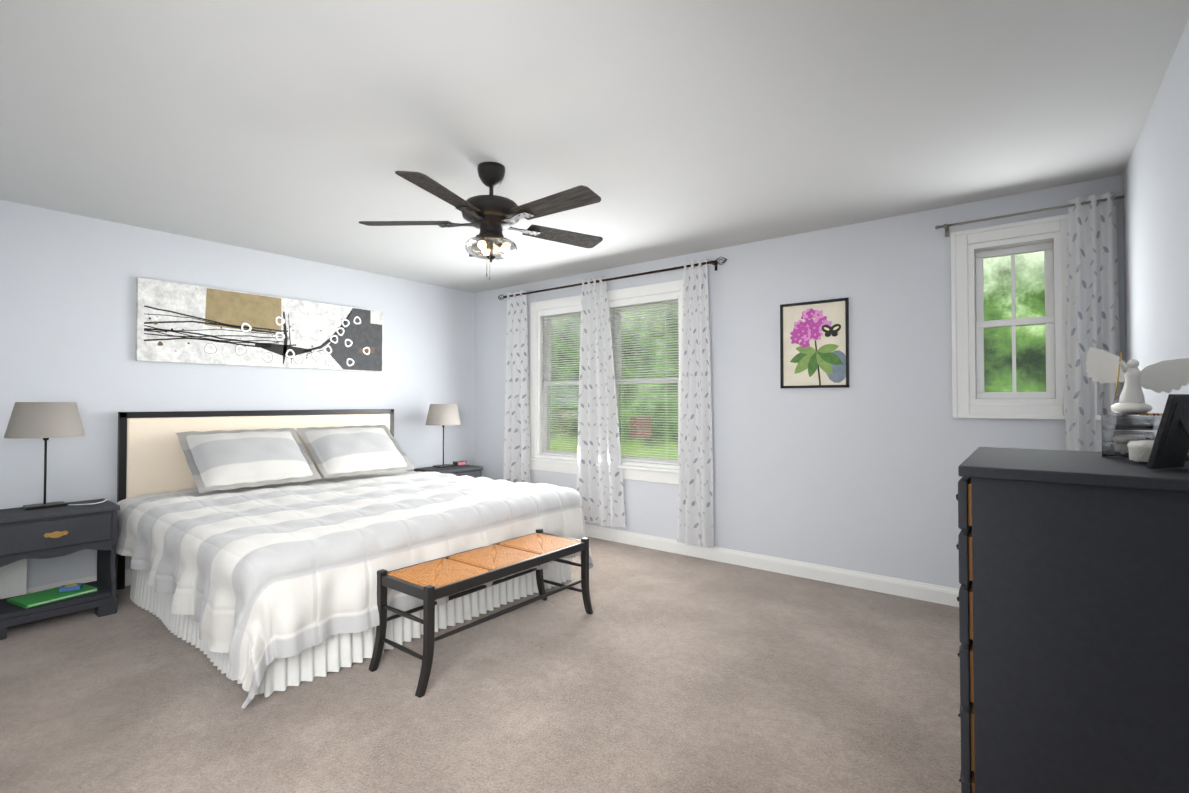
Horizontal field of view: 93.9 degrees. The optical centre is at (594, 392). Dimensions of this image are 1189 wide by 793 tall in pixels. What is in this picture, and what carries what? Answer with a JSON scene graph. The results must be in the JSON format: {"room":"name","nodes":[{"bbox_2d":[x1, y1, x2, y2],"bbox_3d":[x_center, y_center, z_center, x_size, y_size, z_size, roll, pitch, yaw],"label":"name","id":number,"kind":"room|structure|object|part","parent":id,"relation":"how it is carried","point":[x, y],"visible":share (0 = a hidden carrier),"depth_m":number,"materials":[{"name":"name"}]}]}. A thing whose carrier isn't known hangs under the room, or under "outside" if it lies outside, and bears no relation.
{"room":"bedroom","nodes":[
{"label":"bedroom","id":0,"kind":"room"},
{"bbox_2d":[0,200,474,587],"bbox_3d":[-2.759,0.091,4.411,0.160,2.440,4.790,-1,-1,38],"label":"wall","id":1,"kind":"structure","parent":0,"point":[68,287],"depth_m":3.80,"materials":[{"name":"paint"}]},
{"bbox_2d":[27,569,131,593],"bbox_3d":[-2.690,1.257,4.338,0.016,0.106,4.470,-1,-1,38],"label":"baseboard","id":2,"kind":"structure","parent":1,"relation":"attached to","point":[128,575],"depth_m":3.53,"materials":[{"name":"white wood"}]},
{"bbox_2d":[136,277,382,371],"bbox_3d":[-2.562,-0.490,4.514,0.032,0.569,1.830,-1,-1,38],"label":"painting","id":3,"kind":"object","parent":1,"relation":"attached to","point":[182,323],"visible":1,"depth_m":4.33,"materials":[{"name":"white fabric"}]},
{"bbox_2d":[0,536,960,792],"bbox_3d":[-0.636,1.313,2.738,5.540,0.060,4.790,-1,-1,38],"label":"floor","id":4,"kind":"structure","parent":0,"point":[658,671],"depth_m":2.29,"materials":[{"name":"carpet"}]},
{"bbox_2d":[0,499,119,639],"bbox_3d":[-3.097,0.975,3.157,0.390,0.630,0.544,-1,-1,38],"label":"nightstand","id":5,"kind":"object","parent":4,"relation":"on","point":[45,533],"visible":0.98,"depth_m":3.09,"materials":[{"name":"grey paint"}]},
{"bbox_2d":[0,559,26,598],"bbox_3d":[-3.466,1.084,3.177,0.110,0.413,0.300,-1,-1,38],"label":"paper bag","id":6,"kind":"object","parent":5,"relation":"on","point":[13,579],"visible":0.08,"depth_m":3.22,"materials":[{"name":"white paper"}]},
{"bbox_2d":[4,402,84,509],"bbox_3d":[-3.182,0.357,3.221,0.336,0.604,0.336,-1,-1,38],"label":"lamp","id":7,"kind":"object","parent":5,"relation":"on","point":[45,421],"visible":1,"depth_m":3.13,"materials":[{"name":"grey fabric"}]},
{"bbox_2d":[7,583,97,608],"bbox_3d":[-3.092,1.154,3.176,0.240,0.020,0.310,0,-1,26],"label":"folder","id":8,"kind":"object","parent":5,"relation":"in","point":[30,600],"visible":0.98,"depth_m":3.12,"materials":[{"name":"plastic"}]},
{"bbox_2d":[59,583,82,592],"bbox_3d":[-3.029,1.128,3.216,0.090,0.026,0.060,1,-1,-32],"label":"box","id":9,"kind":"object","parent":8,"relation":"on","point":[70,587],"visible":0.98,"depth_m":3.20,"materials":[{"name":"blue cardboard"}]},
{"bbox_2d":[115,409,592,708],"bbox_3d":[-1.594,0.715,3.744,2.416,1.170,2.274,-1,-1,38],"label":"bed","id":10,"kind":"object","parent":4,"relation":"on","point":[261,548],"visible":0.9,"depth_m":3.09,"materials":[{"name":"white fabric"}]},
{"bbox_2d":[186,431,312,486],"bbox_3d":[-2.458,0.459,3.986,0.480,0.373,0.780,-1,-1,38],"label":"pillow","id":11,"kind":"object","parent":10,"relation":"on","point":[213,458],"depth_m":3.88,"materials":[{"name":"white fabric"}]},
{"bbox_3d":[-1.667,0.716,3.797,2.235,1.170,2.020,-1,-1,38],"label":"frame","id":12,"kind":"part","parent":10,"relation":"part of","materials":[{"name":"beige fabric"}]},
{"bbox_2d":[305,427,406,474],"bbox_3d":[-1.967,0.470,4.618,0.482,0.370,0.780,-1,-1,38],"label":"pillow","id":13,"kind":"object","parent":10,"relation":"on","point":[335,450],"depth_m":4.50,"materials":[{"name":"white fabric"}]},
{"bbox_2d":[414,464,482,477],"bbox_3d":[-1.388,1.021,5.311,0.390,0.610,0.524,-1,-1,38],"label":"nightstand","id":14,"kind":"object","parent":4,"relation":"on","point":[474,471],"visible":0.1,"depth_m":5.23,"materials":[{"name":"grey paint"}]},
{"bbox_2d":[425,404,460,467],"bbox_3d":[-1.463,0.413,5.380,0.336,0.604,0.336,-1,-1,38],"label":"lamp","id":15,"kind":"object","parent":14,"relation":"on","point":[443,415],"visible":1,"depth_m":5.27,"materials":[{"name":"grey fabric"}]},
{"bbox_2d":[453,460,466,465],"bbox_3d":[-1.324,0.695,5.463,0.072,0.043,0.115,-1,-1,38],"label":"alarm clock","id":16,"kind":"object","parent":14,"relation":"on","point":[459,463],"visible":0.96,"depth_m":5.43,"materials":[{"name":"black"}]},
{"bbox_2d":[368,529,592,697],"bbox_3d":[-0.525,1.063,2.909,0.400,0.447,1.179,-1,-1,38],"label":"bench","id":17,"kind":"object","parent":4,"relation":"on","point":[429,583],"visible":1,"depth_m":2.68,"materials":[{"name":"black paint"}]},
{"bbox_3d":[-0.740,0.857,2.637,0.388,0.033,0.350,-1,-1,38],"label":"seat","id":18,"kind":"part","parent":17,"relation":"part of","materials":[{"name":"orange wicker"}]},
{"bbox_3d":[-0.525,0.862,2.913,0.388,0.033,0.350,-1,-1,38],"label":"seat","id":19,"kind":"part","parent":17,"relation":"part of","materials":[{"name":"orange wicker"}]},
{"bbox_3d":[-0.311,0.866,3.189,0.388,0.033,0.350,-1,-1,38],"label":"seat","id":20,"kind":"part","parent":17,"relation":"part of","materials":[{"name":"orange wicker"}]},
{"bbox_2d":[956,447,1188,792],"bbox_3d":[1.402,0.729,1.599,0.566,1.070,0.790,-1,-1,38],"label":"dresser","id":21,"kind":"object","parent":4,"relation":"on","point":[1073,601],"visible":1,"depth_m":1.33,"materials":[{"name":"grey paint"}]},
{"bbox_2d":[1127,440,1154,461],"bbox_3d":[1.512,0.161,1.504,0.100,0.062,0.100,-1,-1,38],"label":"trinket box","id":22,"kind":"object","parent":21,"relation":"on","point":[1139,450],"visible":0.46,"depth_m":1.49,"materials":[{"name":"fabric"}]},
{"bbox_2d":[1096,415,1188,460],"bbox_3d":[1.669,0.133,1.690,0.200,0.125,0.183,-1,-1,38],"label":"acrylic organizer","id":23,"kind":"object","parent":21,"relation":"on","point":[1125,439],"visible":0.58,"depth_m":1.68,"materials":[{"name":"clear plastic"}]},
{"bbox_2d":[1085,347,1188,414],"bbox_3d":[1.676,-0.040,1.697,0.264,0.216,0.152,-1,-1,38],"label":"angel figurine","id":24,"kind":"object","parent":23,"relation":"on","point":[1166,376],"visible":1,"depth_m":1.68,"materials":[{"name":"ceramic"}]},
{"bbox_2d":[1139,413,1162,415],"bbox_3d":[1.664,0.065,1.653,0.064,0.008,0.080,-1,-1,38],"label":"bracelet","id":25,"kind":"object","parent":23,"relation":"on","point":[1150,414],"visible":0.71,"depth_m":1.63,"materials":[{"name":"gold metal"}]},
{"bbox_2d":[1146,394,1188,468],"bbox_3d":[1.428,0.095,1.339,0.135,0.182,0.094,0,-1,-20],"label":"photo frame","id":26,"kind":"object","parent":21,"relation":"on","point":[1170,448],"visible":1,"depth_m":1.34,"materials":[{"name":"black wood"}]},
{"bbox_2d":[0,0,1188,292],"bbox_3d":[-0.636,-1.196,2.780,5.540,0.080,4.790,-1,-1,38],"label":"ceiling","id":27,"kind":"structure","parent":0,"point":[310,128],"depth_m":2.33,"materials":[{"name":"paint"}]},
{"bbox_2d":[359,162,602,279],"bbox_3d":[-0.490,-0.862,2.815,1.235,0.586,1.293,-1,-1,38],"label":"ceiling fan","id":28,"kind":"object","parent":27,"relation":"hanging from","point":[491,216],"visible":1,"depth_m":2.76,"materials":[{"name":"brown metal"}]},
{"bbox_2d":[474,175,1126,588],"bbox_3d":[0.785,0.094,4.586,5.220,2.440,0.160,-1,-1,38],"label":"wall","id":29,"kind":"structure","parent":0,"point":[860,473],"depth_m":3.79,"materials":[{"name":"paint"}]},
{"bbox_2d":[530,280,686,484],"bbox_3d":[0.103,-0.076,5.072,1.840,1.673,0.195,-1,-1,38],"label":"window","id":30,"kind":"structure","parent":29,"relation":"in","point":[544,456],"depth_m":4.95,"materials":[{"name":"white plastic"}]},
{"bbox_2d":[498,257,726,299],"bbox_3d":[0.018,-0.987,5.026,2.550,0.080,0.114,-1,-1,38],"label":"curtain rod","id":31,"kind":"object","parent":29,"relation":"attached to","point":[714,263],"visible":0.96,"depth_m":4.76,"materials":[{"name":"brown metal"}]},
{"bbox_2d":[503,290,529,482],"bbox_3d":[-0.764,0.087,5.583,0.332,2.218,0.131,-1,-1,38],"label":"curtain","id":32,"kind":"object","parent":31,"relation":"hanging from","point":[517,443],"visible":0.94,"depth_m":5.60,"materials":[{"name":"white fabric"}]},
{"bbox_2d":[577,277,625,527],"bbox_3d":[0.048,0.072,4.951,0.525,2.208,0.117,-1,-1,38],"label":"curtain","id":33,"kind":"object","parent":31,"relation":"hanging from","point":[600,489],"visible":1,"depth_m":4.96,"materials":[{"name":"white fabric"}]},
{"bbox_2d":[677,258,713,548],"bbox_3d":[0.797,0.080,4.365,0.319,2.243,0.102,-1,-1,33],"label":"curtain","id":34,"kind":"object","parent":31,"relation":"hanging from","point":[695,525],"visible":1,"depth_m":4.37,"materials":[{"name":"white fabric"}]},
{"bbox_2d":[584,524,958,606],"bbox_3d":[0.731,1.260,4.497,5.220,0.106,0.016,-1,-1,38],"label":"baseboard","id":35,"kind":"structure","parent":29,"relation":"attached to","point":[944,595],"depth_m":3.96,"materials":[{"name":"white wood"}]},
{"bbox_2d":[780,297,849,387],"bbox_3d":[1.534,-0.336,3.892,0.462,0.607,0.022,-1,-1,38],"label":"framed picture","id":36,"kind":"object","parent":29,"relation":"attached to","point":[814,344],"visible":1,"depth_m":3.89,"materials":[{"name":"beige paper"}]},
{"bbox_2d":[951,214,1067,419],"bbox_3d":[2.458,-0.413,3.259,0.600,1.130,0.172,-1,-1,38],"label":"window","id":37,"kind":"structure","parent":29,"relation":"in","point":[971,249],"depth_m":3.27,"materials":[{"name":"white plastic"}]},
{"bbox_2d":[935,192,1123,450],"bbox_3d":[2.420,0.045,3.128,0.841,2.181,0.131,-1,-1,38],"label":"curtain","id":38,"kind":"object","parent":29,"relation":"attached to","point":[1092,312],"visible":0.6,"depth_m":2.96,"materials":[{"name":"white fabric"}]},
{"bbox_3d":[2.433,-0.997,3.163,0.841,0.070,0.087,-1,-1,38],"label":"curtain rod","id":39,"kind":"part","parent":38,"relation":"part of","materials":[{"name":"silver metal"}]},
{"bbox_2d":[1123,19,1188,448],"bbox_3d":[1.486,0.036,1.107,0.160,2.440,4.790,-1,-1,38],"label":"wall","id":40,"kind":"structure","parent":0,"point":[1156,215],"depth_m":2.14,"materials":[{"name":"paint"}]},
{"label":"outside","id":41,"kind":"structure","parent":0,"visible":0},
{"bbox_2d":[550,251,1045,459],"bbox_3d":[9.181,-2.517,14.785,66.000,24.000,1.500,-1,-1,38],"label":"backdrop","id":42,"kind":"structure","parent":41,"point":[1031,378],"depth_m":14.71,"materials":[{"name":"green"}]},
{"bbox_3d":[-3.222,0.799,3.665,0.011,0.115,0.072,-1,-1,38],"label":"outlet","id":43,"kind":"object","parent":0,"visible":0},
{"bbox_2d":[69,499,109,504],"bbox_3d":[-3.116,0.728,3.435,0.423,0.140,0.242,-1,-1,38],"label":"cord","id":44,"kind":"object","parent":43,"relation":"attached to","point":[90,503],"visible":0.58,"depth_m":3.28,"materials":[{"name":"plastic"}]}
]}

